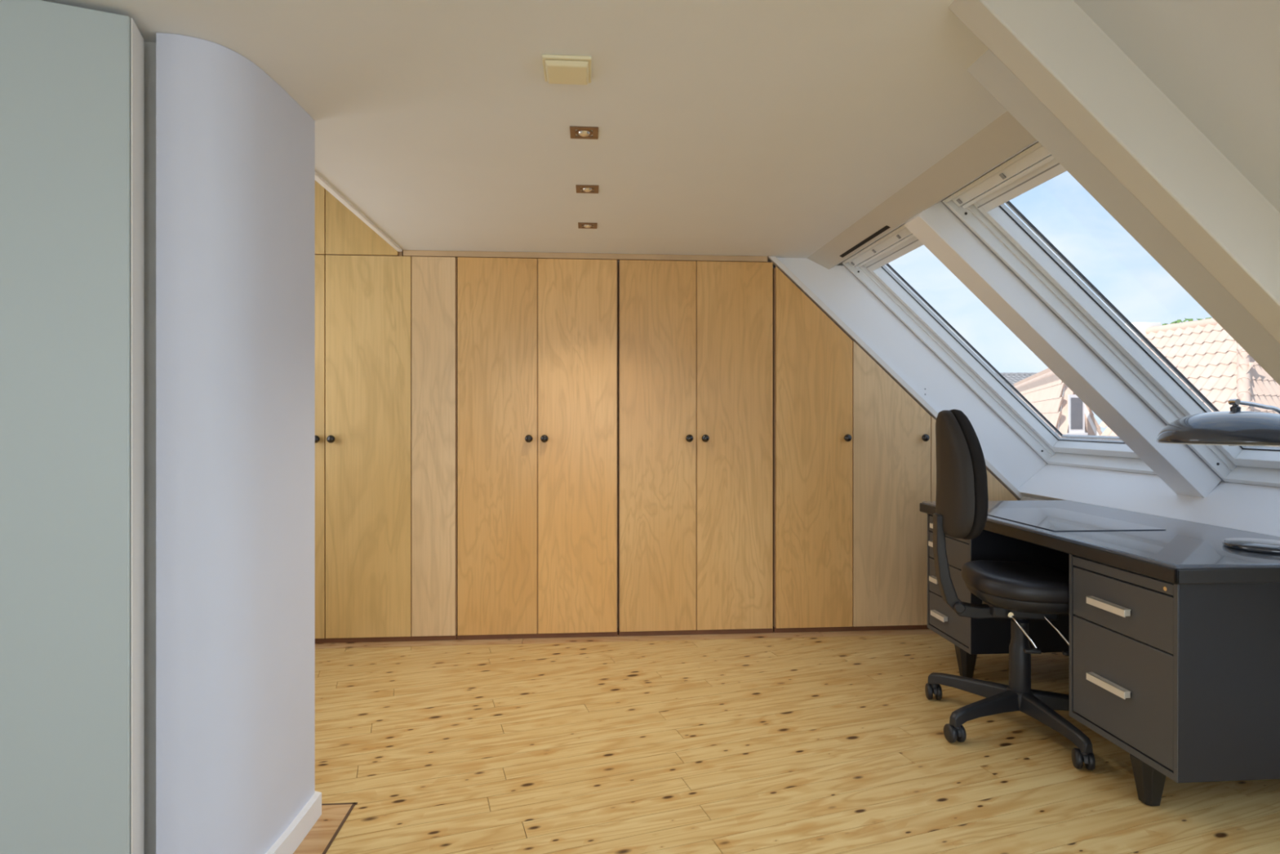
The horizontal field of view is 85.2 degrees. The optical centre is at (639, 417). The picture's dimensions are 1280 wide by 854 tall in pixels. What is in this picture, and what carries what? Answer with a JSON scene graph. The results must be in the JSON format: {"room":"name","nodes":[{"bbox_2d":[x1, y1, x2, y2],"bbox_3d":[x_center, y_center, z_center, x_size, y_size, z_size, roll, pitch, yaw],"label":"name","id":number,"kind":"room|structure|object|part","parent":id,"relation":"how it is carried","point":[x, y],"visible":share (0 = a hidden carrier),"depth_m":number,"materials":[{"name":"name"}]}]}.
{"room":"home office","nodes":[
{"label":"home office","id":0,"kind":"room"},
{"bbox_2d":[155,32,315,853],"bbox_3d":[-1.139,0.148,1.827,0.392,2.049,0.490,0,0,-4],"label":"wall","id":1,"kind":"structure","parent":0,"point":[235,151],"depth_m":1.66,"materials":[{"name":"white paint"}]},
{"bbox_2d":[144,42,155,853],"bbox_3d":[-1.630,-0.327,1.837,1.016,3.000,0.500,0,0,-4],"label":"trim","id":2,"kind":"structure","parent":1,"relation":"attached to","point":[149,47],"depth_m":1.63,"materials":[{"name":"grey paint"}]},
{"bbox_2d":[265,791,321,853],"bbox_3d":[-0.989,1.139,1.812,0.137,0.064,0.524,0,0,9],"label":"baseboard","id":3,"kind":"structure","parent":1,"relation":"attached to","point":[292,837],"depth_m":1.91,"materials":[{"name":"white paint"}]},
{"bbox_2d":[43,0,1007,257],"bbox_3d":[-0.539,-1.346,0.663,3.620,0.962,7.800,0,0,-4],"label":"ceiling","id":4,"kind":"structure","parent":0,"point":[767,128],"depth_m":1.95,"materials":[{"name":"paint"}]},
{"bbox_2d":[542,53,591,84],"bbox_3d":[-0.182,-0.867,1.743,0.120,0.021,0.124,0,0,-4],"label":"ceiling vent","id":5,"kind":"object","parent":4,"relation":"in","point":[557,68],"visible":1,"depth_m":1.71,"materials":[{"name":"beige plastic"}]},
{"bbox_2d":[569,125,598,139],"bbox_3d":[-0.172,-0.871,2.139,0.086,0.012,0.086,0,0,-4],"label":"recessed light","id":6,"kind":"object","parent":4,"relation":"in","point":[583,132],"visible":1,"depth_m":2.13,"materials":[{"name":"brown metal"}]},
{"bbox_3d":[-0.172,-0.871,2.139,0.038,0.010,0.038,0,0,-4],"label":"bulb","id":7,"kind":"part","parent":6,"relation":"part of","materials":[{"name":"white"}]},
{"bbox_2d":[575,184,598,193],"bbox_3d":[-0.202,-0.871,2.667,0.086,0.012,0.086,0,0,-4],"label":"recessed light","id":8,"kind":"object","parent":4,"relation":"in","point":[585,188],"visible":1,"depth_m":2.66,"materials":[{"name":"brown metal"}]},
{"bbox_3d":[-0.202,-0.871,2.667,0.038,0.010,0.038,0,0,-4],"label":"bulb","id":9,"kind":"part","parent":8,"relation":"part of","materials":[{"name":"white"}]},
{"bbox_2d":[577,222,597,228],"bbox_3d":[-0.239,-0.871,3.174,0.086,0.012,0.086,0,0,-4],"label":"recessed light","id":10,"kind":"object","parent":4,"relation":"in","point":[585,225],"visible":1,"depth_m":3.16,"materials":[{"name":"brown metal"}]},
{"bbox_3d":[-0.239,-0.871,3.174,0.038,0.010,0.038,0,0,-4],"label":"bulb","id":11,"kind":"part","parent":10,"relation":"part of","materials":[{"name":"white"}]},
{"bbox_2d":[293,626,1279,853],"bbox_3d":[0.079,1.252,0.632,4.850,0.163,7.650,0,0,-4],"label":"floor","id":12,"kind":"structure","parent":0,"point":[825,742],"depth_m":2.39,"materials":[{"name":"brown wood"}]},
{"bbox_2d":[0,0,144,853],"bbox_3d":[-1.535,0.153,1.363,0.920,2.031,0.097,0,0,-22],"label":"door","id":13,"kind":"structure","parent":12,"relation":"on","point":[72,77],"depth_m":1.45,"materials":[{"name":"grey paint"}]},
{"bbox_2d":[315,249,457,643],"bbox_3d":[-1.548,0.148,3.935,1.122,2.048,0.726,0,0,-4],"label":"wardrobe","id":14,"kind":"object","parent":12,"relation":"on","point":[386,326],"visible":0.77,"depth_m":3.63,"materials":[{"name":"brown wood"}]},
{"bbox_3d":[-1.669,0.111,3.584,0.042,0.042,0.044,0,0,-4],"label":"knob","id":15,"kind":"part","parent":14,"relation":"part of","materials":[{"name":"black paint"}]},
{"bbox_3d":[-1.860,0.151,3.601,0.448,1.989,0.018,0,0,-4],"label":"door","id":16,"kind":"part","parent":14,"relation":"part of","materials":[{"name":"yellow wood"}]},
{"bbox_3d":[-1.593,0.111,3.589,0.042,0.042,0.044,0,0,-4],"label":"knob","id":17,"kind":"part","parent":14,"relation":"part of","materials":[{"name":"black paint"}]},
{"bbox_2d":[315,180,403,256],"bbox_3d":[-1.776,-1.277,3.940,1.008,0.860,0.683,0,0,-4],"label":"upper cabinet","id":18,"kind":"object","parent":14,"relation":"on","point":[339,231],"visible":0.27,"depth_m":3.62,"materials":[{"name":"brown wood"}]},
{"bbox_3d":[-1.941,-1.268,3.595,0.610,0.839,0.018,0,0,-4],"label":"door","id":19,"kind":"part","parent":18,"relation":"part of","materials":[{"name":"yellow wood"}]},
{"bbox_3d":[-1.416,0.151,3.633,0.434,1.989,0.018,0,0,-4],"label":"door","id":20,"kind":"part","parent":14,"relation":"part of","materials":[{"name":"yellow wood"}]},
{"bbox_3d":[-1.104,-0.862,3.663,0.274,0.029,0.028,0,0,-4],"label":"rail","id":21,"kind":"part","parent":14,"relation":"part of","materials":[{"name":"brown wood"}]},
{"bbox_3d":[-1.083,0.151,3.657,0.225,1.989,0.018,0,0,-4],"label":"door","id":22,"kind":"part","parent":14,"relation":"part of","materials":[{"name":"brown wood"}]},
{"bbox_2d":[456,250,618,639],"bbox_3d":[-0.563,0.148,4.006,0.854,2.048,0.726,0,0,-4],"label":"wardrobe","id":23,"kind":"object","parent":12,"relation":"on","point":[537,332],"visible":1,"depth_m":3.69,"materials":[{"name":"brown wood"}]},
{"bbox_3d":[-0.753,0.151,3.681,0.416,1.989,0.018,0,0,-4],"label":"door","id":24,"kind":"part","parent":23,"relation":"part of","materials":[{"name":"brown wood"}]},
{"bbox_3d":[-0.585,0.111,3.663,0.042,0.042,0.044,0,0,-4],"label":"knob","id":25,"kind":"part","parent":23,"relation":"part of","materials":[{"name":"black paint"}]},
{"bbox_3d":[-0.541,-0.862,3.704,0.854,0.029,0.028,0,0,-4],"label":"rail","id":26,"kind":"part","parent":23,"relation":"part of","materials":[{"name":"brown wood"}]},
{"bbox_3d":[-0.503,0.111,3.668,0.042,0.042,0.044,0,0,-4],"label":"knob","id":27,"kind":"part","parent":23,"relation":"part of","materials":[{"name":"black paint"}]},
{"bbox_3d":[-0.333,0.151,3.712,0.418,1.989,0.018,0,0,-4],"label":"door","id":28,"kind":"part","parent":23,"relation":"part of","materials":[{"name":"brown wood"}]},
{"bbox_2d":[617,253,773,635],"bbox_3d":[0.284,0.148,4.068,0.843,2.048,0.726,0,0,-4],"label":"wardrobe","id":29,"kind":"object","parent":12,"relation":"on","point":[695,331],"visible":1,"depth_m":3.75,"materials":[{"name":"brown wood"}]},
{"bbox_3d":[0.097,0.151,3.743,0.412,1.989,0.018,0,0,-4],"label":"door","id":30,"kind":"part","parent":29,"relation":"part of","materials":[{"name":"brown wood"}]},
{"bbox_3d":[0.265,0.111,3.724,0.042,0.042,0.044,0,0,-4],"label":"knob","id":31,"kind":"part","parent":29,"relation":"part of","materials":[{"name":"black paint"}]},
{"bbox_3d":[0.288,-0.862,3.764,0.808,0.029,0.028,0,0,-4],"label":"rail","id":32,"kind":"part","parent":29,"relation":"part of","materials":[{"name":"brown wood"}]},
{"bbox_3d":[0.350,0.111,3.731,0.042,0.042,0.044,0,0,-4],"label":"knob","id":33,"kind":"part","parent":29,"relation":"part of","materials":[{"name":"black paint"}]},
{"bbox_3d":[0.514,0.151,3.773,0.416,1.989,0.018,0,0,-4],"label":"door","id":34,"kind":"part","parent":29,"relation":"part of","materials":[{"name":"brown wood"}]},
{"bbox_2d":[767,256,1023,632],"bbox_3d":[1.404,0.149,4.149,1.464,2.047,0.726,0,0,-4],"label":"wardrobe","id":35,"kind":"object","parent":12,"relation":"on","point":[855,447],"visible":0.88,"depth_m":3.81,"materials":[{"name":"brown wood"}]},
{"bbox_3d":[0.952,0.163,3.805,0.427,1.967,0.018,0,0,-4],"label":"door","id":36,"kind":"part","parent":35,"relation":"part of","materials":[{"name":"brown wood"}]},
{"bbox_3d":[1.130,0.111,3.787,0.042,0.042,0.044,0,0,-4],"label":"knob","id":37,"kind":"part","parent":35,"relation":"part of","materials":[{"name":"black paint"}]},
{"bbox_3d":[1.388,0.363,3.837,0.439,1.566,0.018,0,0,-4],"label":"door","id":38,"kind":"part","parent":35,"relation":"part of","materials":[{"name":"brown wood"}]},
{"bbox_3d":[1.426,-0.211,3.848,1.464,1.328,0.040,0,0,-4],"label":"slanted trim","id":39,"kind":"part","parent":35,"relation":"part of","materials":[{"name":"white"}]},
{"bbox_3d":[1.565,0.111,3.819,0.042,0.042,0.044,0,0,-4],"label":"knob","id":40,"kind":"part","parent":35,"relation":"part of","materials":[{"name":"black paint"}]},
{"bbox_3d":[1.859,0.569,3.871,0.497,1.154,0.018,0,0,-4],"label":"door","id":41,"kind":"part","parent":35,"relation":"part of","materials":[{"name":"brown wood"}]},
{"bbox_2d":[924,408,1095,770],"bbox_3d":[1.464,0.570,2.637,0.674,1.205,0.682,0,0,9],"label":"office chair","id":42,"kind":"object","parent":12,"relation":"on","point":[1017,591],"visible":0.91,"depth_m":2.57,"materials":[{"name":"black plastic"}]},
{"bbox_2d":[933,687,937,694],"bbox_3d":[1.223,1.123,2.898,0.013,0.034,0.068,0,0,9],"label":"hood","id":43,"kind":"object","parent":42,"relation":"attached to","point":[935,689],"depth_m":2.87,"materials":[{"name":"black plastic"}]},
{"bbox_3d":[1.212,0.721,2.642,0.040,0.039,0.030,0,0,9],"label":"tilt knob","id":44,"kind":"part","parent":42,"relation":"part of","materials":[{"name":"black plastic"}]},
{"bbox_2d":[956,728,961,737],"bbox_3d":[1.139,1.123,2.518,0.012,0.034,0.068,0,0,-8],"label":"hood","id":45,"kind":"object","parent":42,"relation":"attached to","point":[958,730],"depth_m":2.49,"materials":[{"name":"black plastic"}]},
{"bbox_3d":[1.314,1.069,2.783,0.059,0.075,0.322,0,0,-42],"label":"arm","id":46,"kind":"part","parent":42,"relation":"part of","materials":[{"name":"black plastic"}]},
{"bbox_2d":[949,408,988,539],"bbox_3d":[1.234,0.211,2.674,0.087,0.486,0.368,0,0,9],"label":"cushion","id":47,"kind":"object","parent":42,"relation":"on","point":[970,481],"depth_m":2.52,"materials":[{"name":"black fabric"}]},
{"bbox_3d":[1.268,1.069,2.563,0.322,0.075,0.059,0,0,-24],"label":"arm","id":48,"kind":"part","parent":42,"relation":"part of","materials":[{"name":"black plastic"}]},
{"bbox_3d":[1.462,0.627,2.639,0.424,0.099,0.444,0,0,9],"label":"seat","id":49,"kind":"part","parent":42,"relation":"part of","materials":[{"name":"black leather"}]},
{"bbox_3d":[1.380,0.772,2.524,0.034,0.103,0.114,0,0,-22],"label":"lever","id":50,"kind":"part","parent":42,"relation":"part of","materials":[{"name":"silver metal"}]},
{"bbox_3d":[1.630,1.069,2.608,0.324,0.075,0.064,0,0,9],"label":"arm","id":51,"kind":"part","parent":42,"relation":"part of","materials":[{"name":"black plastic"}]},
{"bbox_3d":[1.463,1.069,2.452,0.059,0.075,0.322,0,0,-6],"label":"arm","id":52,"kind":"part","parent":42,"relation":"part of","materials":[{"name":"black plastic"}]},
{"bbox_3d":[1.512,0.780,2.512,0.019,0.101,0.112,0,0,-29],"label":"lever","id":53,"kind":"part","parent":42,"relation":"part of","materials":[{"name":"silver metal"}]},
{"bbox_2d":[1082,754,1088,764],"bbox_3d":[1.481,1.123,2.325,0.012,0.034,0.068,0,0,18],"label":"hood","id":54,"kind":"object","parent":42,"relation":"attached to","point":[1085,757],"depth_m":2.30,"materials":[{"name":"black plastic"}]},
{"bbox_2d":[920,500,1279,805],"bbox_3d":[1.817,0.791,2.714,0.765,0.757,1.510,0,0,-4],"label":"desk","id":55,"kind":"object","parent":12,"relation":"on","point":[1172,633],"visible":0.8,"depth_m":2.09,"materials":[{"name":"grey"}]},
{"bbox_3d":[1.407,0.607,3.324,0.023,0.024,0.075,0,0,-4],"label":"handle","id":56,"kind":"part","parent":55,"relation":"part of","materials":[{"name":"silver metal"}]},
{"bbox_3d":[1.407,0.775,3.319,0.023,0.024,0.075,0,0,-4],"label":"handle","id":57,"kind":"part","parent":55,"relation":"part of","materials":[{"name":"silver metal"}]},
{"bbox_3d":[1.410,0.935,3.279,0.023,0.024,0.125,0,0,-4],"label":"handle","id":58,"kind":"part","parent":55,"relation":"part of","materials":[{"name":"silver metal"}]},
{"bbox_3d":[1.434,0.515,3.226,0.013,0.075,0.361,0,0,-4],"label":"drawer","id":59,"kind":"part","parent":55,"relation":"part of","materials":[{"name":"grey metal"}]},
{"bbox_3d":[1.434,0.619,3.226,0.013,0.124,0.361,0,0,-4],"label":"drawer","id":60,"kind":"part","parent":55,"relation":"part of","materials":[{"name":"grey metal"}]},
{"bbox_3d":[1.434,0.765,3.226,0.013,0.161,0.361,0,0,-4],"label":"drawer","id":61,"kind":"part","parent":55,"relation":"part of","materials":[{"name":"grey metal"}]},
{"bbox_3d":[1.434,0.929,3.226,0.013,0.158,0.361,0,0,-4],"label":"drawer","id":62,"kind":"part","parent":55,"relation":"part of","materials":[{"name":"grey metal"}]},
{"bbox_3d":[1.427,0.747,3.225,0.003,0.570,0.391,0,0,-4],"label":"frame","id":63,"kind":"part","parent":55,"relation":"part of","materials":[{"name":"grey metal"}]},
{"bbox_3d":[1.476,1.102,3.145,0.087,0.136,0.087,0,0,-4],"label":"leg","id":64,"kind":"part","parent":55,"relation":"part of","materials":[{"name":"black paint"}]},
{"bbox_3d":[1.780,0.748,3.251,0.708,0.571,0.393,0,0,-4],"label":"pedestal frame","id":65,"kind":"part","parent":55,"relation":"part of","materials":[{"name":"grey metal"}]},
{"bbox_2d":[987,507,1165,531],"bbox_3d":[1.694,0.411,2.843,0.428,0.003,0.615,0,0,-4],"label":"desk mat","id":66,"kind":"object","parent":55,"relation":"on","point":[1055,519],"visible":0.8,"depth_m":2.77,"materials":[{"name":"grey"}]},
{"bbox_3d":[1.488,0.600,2.212,0.023,0.024,0.165,0,0,-4],"label":"handle","id":67,"kind":"part","parent":55,"relation":"part of","materials":[{"name":"silver metal"}]},
{"bbox_3d":[1.488,0.851,2.212,0.023,0.024,0.165,0,0,-4],"label":"handle","id":68,"kind":"part","parent":55,"relation":"part of","materials":[{"name":"silver metal"}]},
{"bbox_3d":[1.510,0.595,2.187,0.013,0.163,0.415,0,0,-4],"label":"drawer","id":69,"kind":"part","parent":55,"relation":"part of","materials":[{"name":"grey metal"}]},
{"bbox_3d":[1.510,0.844,2.187,0.013,0.328,0.415,0,0,-4],"label":"drawer","id":70,"kind":"part","parent":55,"relation":"part of","materials":[{"name":"grey metal"}]},
{"bbox_3d":[1.503,0.747,2.186,0.003,0.570,0.445,0,0,-4],"label":"frame","id":71,"kind":"part","parent":55,"relation":"part of","materials":[{"name":"grey metal"}]},
{"bbox_3d":[1.550,1.102,2.118,0.087,0.136,0.087,0,0,-4],"label":"leg","id":72,"kind":"part","parent":55,"relation":"part of","materials":[{"name":"black paint"}]},
{"bbox_3d":[1.855,0.748,2.212,0.708,0.571,0.447,0,0,-4],"label":"pedestal frame","id":73,"kind":"part","parent":55,"relation":"part of","materials":[{"name":"grey metal"}]},
{"bbox_2d":[1156,398,1279,554],"bbox_3d":[1.877,0.177,2.192,0.402,0.472,0.400,0,0,-4],"label":"desk lamp","id":74,"kind":"object","parent":55,"relation":"on","point":[1235,426],"visible":1,"depth_m":2.11,"materials":[{"name":"black metal"}]},
{"bbox_3d":[1.876,0.029,2.192,0.400,0.100,0.400,0,0,-4],"label":"lamp shade","id":75,"kind":"part","parent":74,"relation":"part of","materials":[{"name":"grey paint"}]},
{"bbox_3d":[1.971,0.171,2.199,0.191,0.452,0.013,0,0,-4],"label":"arm","id":76,"kind":"part","parent":74,"relation":"part of","materials":[{"name":"silver metal"}]},
{"bbox_2d":[617,257,1047,488],"bbox_3d":[-0.130,-0.247,4.179,4.947,3.160,0.846,0,0,-4],"label":"wall","id":77,"kind":"structure","parent":0,"point":[837,287],"depth_m":3.88,"materials":[{"name":"white paint"}]},
{"bbox_2d":[839,222,1156,475],"bbox_3d":[1.738,-0.345,3.411,1.394,1.224,0.957,0,0,-4],"label":"window","id":78,"kind":"structure","parent":77,"relation":"in","point":[868,265],"depth_m":3.83,"materials":[{"name":"white paint"}]},
{"bbox_3d":[2.377,0.203,3.454,0.113,0.119,0.919,0,0,-4],"label":"sill","id":79,"kind":"part","parent":78,"relation":"part of","materials":[{"name":"white paint"}]},
{"bbox_2d":[836,0,1279,500],"bbox_3d":[1.782,-0.046,0.832,2.255,2.757,7.800,0,0,-4],"label":"wall","id":80,"kind":"structure","parent":0,"point":[1217,61],"depth_m":1.35,"materials":[{"name":"paint"}]},
{"bbox_2d":[807,111,1037,269],"bbox_3d":[1.124,-0.972,2.811,0.306,0.308,2.068,0,0,-4],"label":"trim","id":81,"kind":"structure","parent":80,"relation":"attached to","point":[1004,138],"depth_m":2.51,"materials":[{"name":"beige paint"}]},
{"bbox_2d":[903,201,1221,497],"bbox_3d":[1.736,-0.273,2.862,1.280,1.207,0.137,0,0,-4],"label":"ceiling beam","id":82,"kind":"structure","parent":80,"relation":"attached to","point":[935,227],"depth_m":2.81,"materials":[{"name":"white paint"}]},
{"bbox_2d":[940,141,1279,487],"bbox_3d":[1.868,-0.345,2.325,1.293,1.224,0.952,0,0,-4],"label":"window","id":83,"kind":"structure","parent":80,"relation":"in","point":[980,206],"depth_m":2.74,"materials":[{"name":"white paint"}]},
{"bbox_3d":[2.456,0.203,2.364,0.113,0.119,0.914,0,0,-4],"label":"sill","id":84,"kind":"part","parent":83,"relation":"part of","materials":[{"name":"white paint"}]},
{"bbox_2d":[948,0,1279,343],"bbox_3d":[1.419,-0.272,1.507,1.819,1.716,0.077,0,0,-4],"label":"beam","id":85,"kind":"structure","parent":80,"relation":"attached to","point":[1054,48],"depth_m":1.45,"materials":[{"name":"beige paint"}]},
{"bbox_2d":[967,48,1279,385],"bbox_3d":[1.449,-0.346,1.673,1.734,1.628,0.253,0,0,-4],"label":"ceiling beam","id":86,"kind":"structure","parent":80,"relation":"attached to","point":[988,70],"depth_m":1.73,"materials":[{"name":"paint"}]},
{"bbox_2d":[1017,464,1279,537],"bbox_3d":[2.284,0.341,2.896,0.196,0.157,2.062,0,0,-4],"label":"trim","id":87,"kind":"structure","parent":80,"relation":"attached to","point":[1255,508],"depth_m":3.02,"materials":[{"name":"white paint"}]},
{"label":"outside","id":88,"kind":"structure","parent":0,"visible":0},
{"bbox_3d":[58.935,7.273,44.392,116.000,0.200,200.000,0,0,-4],"label":"ground","id":89,"kind":"structure","parent":88,"visible":0},
{"bbox_2d":[995,372,1035,389],"bbox_3d":[20.964,2.294,39.747,4.535,9.758,17.594,0,0,29],"label":"house","id":90,"kind":"structure","parent":89,"relation":"on","point":[1012,377],"depth_m":39.58,"materials":[{"name":"grey stone"}]},
{"bbox_2d":[1012,368,1102,439],"bbox_3d":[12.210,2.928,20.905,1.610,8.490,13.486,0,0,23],"label":"house","id":91,"kind":"structure","parent":89,"relation":"on","point":[1044,389],"depth_m":15.94,"materials":[{"name":"ceramic"}]},
{"bbox_3d":[9.722,-0.089,15.485,0.394,0.700,0.014,0,0,-22],"label":"pane","id":92,"kind":"part","parent":91,"relation":"part of","materials":[{"name":"clear glass"}]},
{"bbox_3d":[9.725,0.381,15.495,0.809,0.080,0.126,0,0,-22],"label":"window sill","id":93,"kind":"part","parent":91,"relation":"part of","materials":[{"name":"white"}]},
{"bbox_2d":[1161,317,1211,325],"bbox_3d":[19.363,1.837,24.005,3.284,10.683,3.254,0,0,-4],"label":"tree","id":94,"kind":"object","parent":89,"relation":"on","point":[1178,321],"visible":0.02,"depth_m":24.13,"materials":[{"name":"green plant"}]},
{"bbox_2d":[1099,318,1279,446],"bbox_3d":[13.611,2.434,15.558,10.810,9.479,4.910,0,0,-25],"label":"house","id":95,"kind":"structure","parent":89,"relation":"on","point":[1202,350],"depth_m":14.37,"materials":[{"name":"tile"}]}
]}

